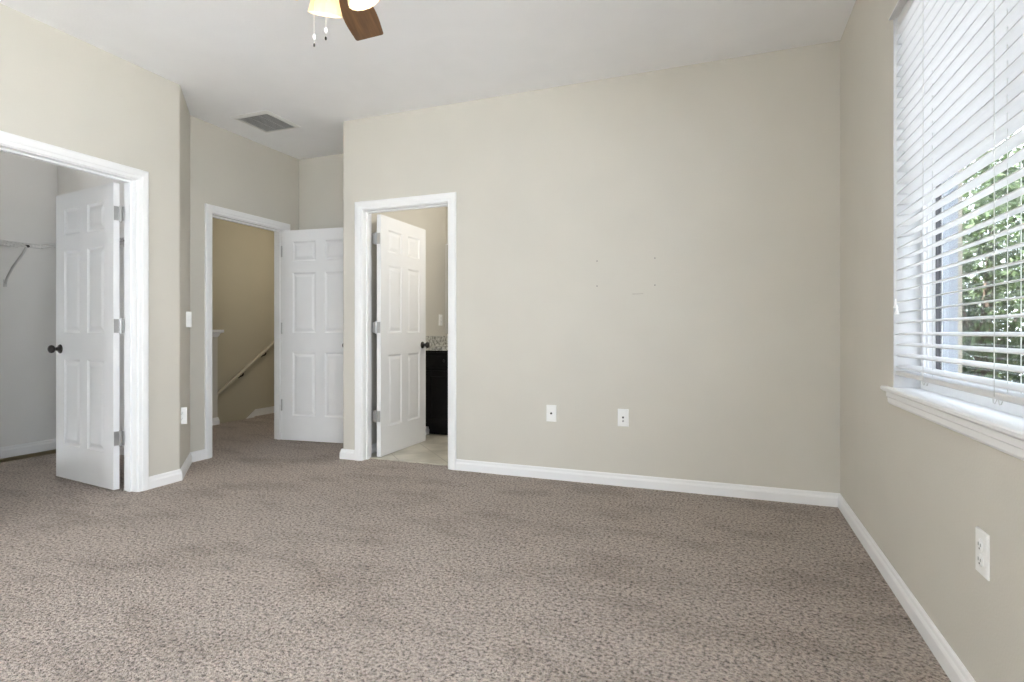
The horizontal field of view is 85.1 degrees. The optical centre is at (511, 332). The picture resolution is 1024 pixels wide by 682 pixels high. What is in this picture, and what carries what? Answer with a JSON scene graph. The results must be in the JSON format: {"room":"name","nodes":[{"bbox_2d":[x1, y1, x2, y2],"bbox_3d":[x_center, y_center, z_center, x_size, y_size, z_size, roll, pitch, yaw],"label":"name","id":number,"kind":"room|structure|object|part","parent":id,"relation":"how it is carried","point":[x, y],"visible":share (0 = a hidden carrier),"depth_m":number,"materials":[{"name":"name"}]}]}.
{"room":"empty bedroom","nodes":[
{"label":"empty bedroom","id":0,"kind":"room"},
{"bbox_2d":[0,151,123,446],"bbox_3d":[-3.870,-0.341,2.867,2.025,2.740,4.000,0,0,21],"label":"wall","id":1,"kind":"structure","parent":0,"point":[29,188],"depth_m":4.75,"materials":[{"name":"grey paint"}]},
{"bbox_2d":[0,240,39,286],"bbox_3d":[-4.563,-0.553,3.182,0.312,0.345,3.095,0,0,21],"label":"wire shelf","id":2,"kind":"object","parent":1,"relation":"attached to","point":[8,243],"visible":1,"depth_m":4.53,"materials":[{"name":"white metal"}]},
{"bbox_3d":[-4.560,-0.707,3.181,0.305,0.036,3.095,0,0,21],"label":"rod","id":3,"kind":"part","parent":2,"relation":"part of","materials":[{"name":"white metal"}]},
{"bbox_2d":[0,439,55,458],"bbox_3d":[-4.716,0.983,3.190,0.014,0.092,3.800,0,0,21],"label":"baseboard","id":4,"kind":"structure","parent":1,"relation":"attached to","point":[45,445],"depth_m":4.74,"materials":[{"name":"white paint"}]},
{"bbox_2d":[41,237,123,248],"bbox_3d":[-3.264,-0.553,4.504,1.160,0.345,0.317,0,0,21],"label":"wire shelf","id":5,"kind":"object","parent":1,"relation":"attached to","point":[121,239],"visible":0.16,"depth_m":4.52,"materials":[{"name":"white metal"}]},
{"bbox_2d":[119,445,123,454],"bbox_3d":[-3.345,0.983,4.693,1.506,0.092,0.014,0,0,21],"label":"baseboard","id":6,"kind":"structure","parent":1,"relation":"attached to","point":[121,448],"depth_m":4.66,"materials":[{"name":"white paint"}]},
{"bbox_2d":[0,3,168,475],"bbox_3d":[-3.236,-0.341,1.528,0.114,2.740,4.850,0,0,21],"label":"wall","id":7,"kind":"structure","parent":0,"point":[58,88],"depth_m":3.40,"materials":[{"name":"beige paint"}]},
{"bbox_2d":[0,131,148,491],"bbox_3d":[-2.587,-0.009,3.229,0.150,2.076,0.902,0,0,21],"label":"door frame","id":8,"kind":"structure","parent":7,"relation":"attached to","point":[136,181],"depth_m":3.57,"materials":[{"name":"white paint"}]},
{"bbox_2d":[47,182,123,489],"bbox_3d":[-2.860,0.021,3.760,0.786,1.973,0.177,0,0,28],"label":"door","id":9,"kind":"structure","parent":7,"relation":"in","point":[89,325],"depth_m":3.73,"materials":[{"name":"white paint"}]},
{"bbox_3d":[-3.174,0.111,3.871,0.064,0.064,0.073,0,0,28],"label":"handle","id":10,"kind":"part","parent":9,"relation":"part of","materials":[{"name":"brown metal"}]},
{"bbox_2d":[149,469,181,488],"bbox_3d":[-2.324,0.983,3.739,0.014,0.092,0.240,0,0,21],"label":"baseboard","id":11,"kind":"structure","parent":7,"relation":"attached to","point":[162,479],"depth_m":3.73,"materials":[{"name":"white paint"}]},
{"bbox_2d":[0,115,298,462],"bbox_3d":[-3.043,1.159,6.592,2.536,5.740,5.050,0,0,21],"label":"wall","id":12,"kind":"structure","parent":0,"point":[229,170],"depth_m":5.42,"materials":[{"name":"beige paint"}]},
{"bbox_2d":[191,449,205,461],"bbox_3d":[-2.499,0.983,4.440,0.014,0.092,0.131,0,0,21],"label":"baseboard","id":13,"kind":"structure","parent":12,"relation":"attached to","point":[198,455],"depth_m":4.44,"materials":[{"name":"white paint"}]},
{"bbox_2d":[218,341,273,395],"bbox_3d":[-4.139,1.207,6.833,0.116,2.350,3.420,0,0,21],"label":"handrail","id":14,"kind":"object","parent":12,"relation":"attached to","point":[239,374],"visible":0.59,"depth_m":7.80,"materials":[{"name":"paint"}]},
{"bbox_2d":[205,203,289,458],"bbox_3d":[-2.369,-0.009,4.962,0.150,2.076,0.937,0,0,21],"label":"door frame","id":15,"kind":"structure","parent":12,"relation":"attached to","point":[211,211],"depth_m":4.74,"materials":[{"name":"white paint"}]},
{"bbox_2d":[246,406,273,418],"bbox_3d":[-3.953,2.152,7.463,0.015,2.097,3.870,0,0,21],"label":"trim","id":16,"kind":"structure","parent":12,"relation":"attached to","point":[268,410],"depth_m":8.18,"materials":[{"name":"white paint"}]},
{"bbox_2d":[281,227,342,442],"bbox_3d":[-1.776,0.021,5.179,0.831,1.973,0.177,0,0,15],"label":"door","id":17,"kind":"structure","parent":12,"relation":"in","point":[312,259],"depth_m":5.19,"materials":[{"name":"white paint"}]},
{"bbox_2d":[169,80,189,470],"bbox_3d":[-2.454,-0.341,4.109,0.138,2.740,0.722,0,0,-19],"label":"wall","id":18,"kind":"structure","parent":0,"point":[179,115],"depth_m":3.85,"materials":[{"name":"beige paint"}]},
{"bbox_2d":[181,407,186,423],"bbox_3d":[-2.313,0.579,3.899,0.072,0.116,0.010,0,0,-24],"label":"wall outlet","id":19,"kind":"object","parent":18,"relation":"attached to","point":[183,409],"visible":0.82,"depth_m":3.91,"materials":[{"name":"white plastic"}]},
{"bbox_2d":[180,452,191,479],"bbox_3d":[-2.402,0.983,4.115,0.014,0.092,0.590,0,0,-24],"label":"baseboard","id":20,"kind":"structure","parent":18,"relation":"attached to","point":[188,461],"depth_m":4.08,"materials":[{"name":"white paint"}]},
{"bbox_2d":[186,312,191,326],"bbox_3d":[-2.425,-0.101,4.149,0.072,0.116,0.011,0,0,-24],"label":"light switch","id":21,"kind":"object","parent":18,"relation":"attached to","point":[188,314],"visible":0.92,"depth_m":4.16,"materials":[{"name":"white plastic"}]},
{"bbox_2d":[212,330,223,425],"bbox_3d":[-3.557,0.496,5.624,0.205,1.066,1.375,0,0,21],"label":"wall","id":22,"kind":"structure","parent":0,"point":[215,333],"depth_m":6.17,"materials":[{"name":"beige paint"}]},
{"bbox_2d":[299,154,342,229],"bbox_3d":[-1.577,-0.341,5.364,1.078,2.740,0.114,0,0,21],"label":"wall","id":23,"kind":"structure","parent":0,"point":[320,178],"depth_m":5.41,"materials":[{"name":"beige paint"}]},
{"bbox_2d":[343,120,445,449],"bbox_3d":[-1.017,-0.341,5.301,0.114,2.740,1.719,0,0,21],"label":"wall","id":24,"kind":"structure","parent":0,"point":[433,220],"depth_m":4.73,"materials":[{"name":"beige paint"}]},
{"bbox_2d":[372,427,428,452],"bbox_3d":[-1.030,0.983,5.088,0.014,0.092,1.085,0,0,21],"label":"baseboard","id":25,"kind":"structure","parent":24,"relation":"attached to","point":[374,446],"depth_m":4.74,"materials":[{"name":"white paint"}]},
{"bbox_2d":[439,314,441,325],"bbox_3d":[-0.746,-0.136,5.839,0.010,0.116,0.072,0,0,21],"label":"bathroom outlet","id":26,"kind":"object","parent":24,"relation":"attached to","point":[440,316],"visible":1,"depth_m":5.83,"materials":[{"name":"white plastic"}]},
{"bbox_2d":[0,0,855,159],"bbox_3d":[-1.669,-1.771,3.553,7.450,0.120,9.950,0,0,21],"label":"ceiling","id":27,"kind":"structure","parent":0,"point":[228,59],"depth_m":3.32,"materials":[{"name":"white paint"}]},
{"bbox_2d":[231,110,299,132],"bbox_3d":[-1.989,-1.705,4.524,0.370,0.013,0.370,0,0,21],"label":"ceiling vent","id":28,"kind":"object","parent":27,"relation":"in","point":[266,121],"visible":1,"depth_m":4.51,"materials":[{"name":"white metal"}]},
{"bbox_2d":[296,0,382,46],"bbox_3d":[-0.674,-1.345,1.916,1.151,0.728,1.190,0,0,21],"label":"ceiling fan","id":29,"kind":"object","parent":27,"relation":"hanging from","point":[360,17],"visible":1,"depth_m":2.29,"materials":[{"name":"brown metal"}]},
{"bbox_3d":[-0.677,-1.113,1.910,0.003,0.260,0.003,0,0,21],"label":"pull chain","id":30,"kind":"part","parent":29,"relation":"part of","materials":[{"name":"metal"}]},
{"bbox_3d":[-0.682,-1.211,2.033,0.117,0.144,0.121,0,0,21],"label":"lamp shade","id":31,"kind":"part","parent":29,"relation":"part of","materials":[{"name":"white glass"}]},
{"bbox_3d":[-0.641,-1.337,2.308,0.140,0.006,0.425,-14,0,0],"label":"blade","id":32,"kind":"part","parent":29,"relation":"part of","materials":[{"name":"brown wood"}]},
{"bbox_3d":[-0.518,-1.211,1.952,0.121,0.144,0.117,0,0,21],"label":"lamp shade","id":33,"kind":"part","parent":29,"relation":"part of","materials":[{"name":"white glass"}]},
{"bbox_2d":[446,207,447,335],"bbox_3d":[0.029,-0.341,4.963,2.082,2.740,1.605,0,0,21],"label":"wall","id":34,"kind":"structure","parent":0,"point":[446,207],"depth_m":5.95,"materials":[{"name":"beige paint"}]},
{"bbox_2d":[446,244,447,333],"bbox_3d":[-0.142,-0.469,5.733,1.206,0.956,0.007,0,0,21],"label":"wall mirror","id":35,"kind":"object","parent":34,"relation":"attached to","point":[446,244],"visible":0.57,"depth_m":5.94,"materials":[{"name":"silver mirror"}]},
{"bbox_2d":[0,414,950,681],"bbox_3d":[-1.178,1.120,3.366,6.000,0.218,9.750,0,0,21],"label":"floor","id":36,"kind":"structure","parent":0,"point":[270,559],"depth_m":2.29,"materials":[{"name":"beige carpet"}]},
{"bbox_2d":[426,350,447,434],"bbox_3d":[-0.172,0.592,5.484,1.330,0.838,0.484,0,0,21],"label":"vanity cabinet","id":37,"kind":"object","parent":36,"relation":"on","point":[436,361],"visible":0.17,"depth_m":5.48,"materials":[{"name":"black wood"}]},
{"bbox_2d":[426,336,447,350],"bbox_3d":[-0.161,0.101,5.486,1.350,0.143,0.478,0,0,21],"label":"countertop","id":38,"kind":"structure","parent":37,"relation":"on","point":[437,343],"depth_m":5.64,"materials":[{"name":"beige stone"}]},
{"bbox_3d":[-0.655,0.271,5.450,0.427,0.160,0.018,0,0,21],"label":"drawer","id":39,"kind":"part","parent":37,"relation":"part of","materials":[{"name":"black wood"}]},
{"bbox_3d":[-0.655,0.636,5.450,0.427,0.530,0.018,0,0,21],"label":"door","id":40,"kind":"part","parent":37,"relation":"part of","materials":[{"name":"black wood"}]},
{"bbox_2d":[352,41,839,492],"bbox_3d":[0.338,-0.341,3.925,3.427,2.740,0.115,0,0,21],"label":"wall","id":41,"kind":"structure","parent":0,"point":[662,246],"depth_m":3.66,"materials":[{"name":"beige paint"}]},
{"bbox_2d":[340,449,354,459],"bbox_3d":[-1.324,0.983,4.491,0.145,0.092,0.014,0,0,21],"label":"baseboard","id":42,"kind":"structure","parent":41,"relation":"attached to","point":[348,454],"depth_m":4.49,"materials":[{"name":"white paint"}]},
{"bbox_2d":[372,214,429,456],"bbox_3d":[-0.957,0.021,4.878,0.179,1.973,0.751,0,0,21],"label":"door","id":43,"kind":"structure","parent":41,"relation":"in","point":[399,327],"depth_m":4.82,"materials":[{"name":"white paint"}]},
{"bbox_3d":[-0.798,0.111,5.152,0.073,0.064,0.064,0,0,21],"label":"handle","id":44,"kind":"part","parent":43,"relation":"part of","materials":[{"name":"brown metal"}]},
{"bbox_2d":[355,192,455,469],"bbox_3d":[-0.813,-0.009,4.364,0.900,2.076,0.150,0,0,21],"label":"door frame","id":45,"kind":"structure","parent":41,"relation":"attached to","point":[364,210],"depth_m":4.44,"materials":[{"name":"white paint"}]},
{"bbox_2d":[546,405,555,421],"bbox_3d":[0.272,0.559,3.880,0.072,0.116,0.018,0,0,21],"label":"cable plate","id":46,"kind":"object","parent":41,"relation":"attached to","point":[550,409],"visible":1,"depth_m":3.88,"materials":[{"name":"white plastic"}]},
{"bbox_2d":[618,409,628,426],"bbox_3d":[0.737,0.563,3.704,0.072,0.116,0.014,0,0,21],"label":"jack plate","id":47,"kind":"object","parent":41,"relation":"attached to","point":[623,414],"visible":1,"depth_m":3.70,"materials":[{"name":"white plastic"}]},
{"bbox_2d":[456,459,838,506],"bbox_3d":[0.750,0.983,3.699,2.496,0.092,0.014,0,0,21],"label":"baseboard","id":48,"kind":"structure","parent":41,"relation":"attached to","point":[808,497],"depth_m":3.62,"materials":[{"name":"white paint"}]},
{"bbox_2d":[840,0,1023,681],"bbox_3d":[0.990,-0.341,0.530,0.210,2.740,5.995,0,0,21],"label":"wall","id":49,"kind":"structure","parent":0,"point":[921,488],"depth_m":2.24,"materials":[{"name":"beige paint"}]},
{"bbox_2d":[838,493,975,681],"bbox_3d":[0.891,0.983,0.586,0.014,0.092,5.731,0,0,21],"label":"baseboard","id":50,"kind":"structure","parent":49,"relation":"attached to","point":[947,658],"depth_m":1.98,"materials":[{"name":"white paint"}]},
{"bbox_2d":[880,19,1023,460],"bbox_3d":[1.292,-0.487,1.358,0.237,1.547,1.968,0,0,21],"label":"window","id":51,"kind":"structure","parent":49,"relation":"in","point":[973,416],"depth_m":2.16,"materials":[{"name":"white plastic"}]},
{"bbox_3d":[1.235,0.229,1.380,0.116,0.021,1.968,0,0,21],"label":"sill","id":52,"kind":"part","parent":51,"relation":"part of","materials":[{"name":"white paint"}]},
{"bbox_2d":[888,0,1023,405],"bbox_3d":[1.224,-0.539,1.384,0.077,1.437,1.782,0,0,21],"label":"window blind","id":53,"kind":"object","parent":51,"relation":"attached to","point":[961,72],"visible":1,"depth_m":1.66,"materials":[{"name":"white plastic"}]},
{"bbox_3d":[1.508,-0.682,2.192,0.002,1.102,0.002,0,0,21],"label":"pull cord","id":54,"kind":"part","parent":53,"relation":"part of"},
{"bbox_3d":[1.502,-0.669,2.178,0.002,1.127,0.002,0,0,21],"label":"pull cord","id":55,"kind":"part","parent":53,"relation":"part of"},
{"bbox_3d":[1.419,-0.521,1.891,0.047,1.401,0.056,0,0,-40],"label":"ladder cord","id":56,"kind":"part","parent":53,"relation":"part of","materials":[{"name":"white fabric"}]},
{"bbox_3d":[1.233,0.158,1.380,0.050,0.018,1.780,0,0,21],"label":"rail","id":57,"kind":"part","parent":53,"relation":"part of","materials":[{"name":"white plastic"}]},
{"bbox_3d":[1.233,-0.521,1.402,0.056,1.401,0.047,0,0,-8],"label":"ladder cord","id":58,"kind":"part","parent":53,"relation":"part of","materials":[{"name":"white fabric"}]},
{"bbox_3d":[1.317,-0.513,1.348,0.061,1.483,1.786,0,0,21],"label":"frame","id":59,"kind":"part","parent":51,"relation":"part of","materials":[{"name":"white plastic"}]},
{"bbox_3d":[1.479,-0.519,1.737,0.018,1.409,0.882,0,0,21],"label":"sash","id":60,"kind":"part","parent":51,"relation":"part of","materials":[{"name":"white plastic"}]},
{"bbox_2d":[975,526,989,580],"bbox_3d":[1.225,0.574,1.456,0.010,0.116,0.072,0,0,21],"label":"power outlet","id":61,"kind":"object","parent":49,"relation":"attached to","point":[982,539],"visible":1,"depth_m":1.45,"materials":[{"name":"white plastic"}]},
{"bbox_2d":[977,554,983,566],"bbox_3d":[1.226,0.594,1.456,0.009,0.033,0.033,0,0,21],"label":"socket","id":62,"kind":"object","parent":61,"relation":"attached to","point":[980,557],"depth_m":1.45,"materials":[{"name":"white plastic"}]},
{"bbox_2d":[977,539,983,551],"bbox_3d":[1.226,0.554,1.456,0.009,0.033,0.033,0,0,21],"label":"socket","id":63,"kind":"object","parent":61,"relation":"attached to","point":[980,542],"depth_m":1.45,"materials":[{"name":"white plastic"}]},
{"bbox_2d":[958,169,961,372],"bbox_3d":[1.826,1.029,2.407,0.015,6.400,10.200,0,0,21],"label":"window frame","id":64,"kind":"structure","parent":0,"point":[959,184],"depth_m":2.15,"materials":[{"name":"white paint"}]},
{"label":"outside","id":65,"kind":"structure","parent":0,"visible":0},
{"bbox_3d":[19.447,4.329,3.287,46.000,0.200,70.000,0,0,21],"label":"ground","id":66,"kind":"structure","parent":65,"visible":0},
{"bbox_2d":[962,209,1017,381],"bbox_3d":[6.855,0.945,9.770,3.457,6.576,3.757,0,0,24],"label":"leafy tree","id":67,"kind":"object","parent":66,"relation":"on","point":[978,261],"visible":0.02,"depth_m":8.89,"materials":[{"name":"green plant"}]},
{"bbox_2d":[962,132,1023,383],"bbox_3d":[4.977,0.935,5.821,3.104,6.595,2.984,0,0,-40],"label":"leafy tree","id":68,"kind":"object","parent":66,"relation":"on","point":[986,309],"visible":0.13,"depth_m":5.49,"materials":[{"name":"green plant"}]}
]}

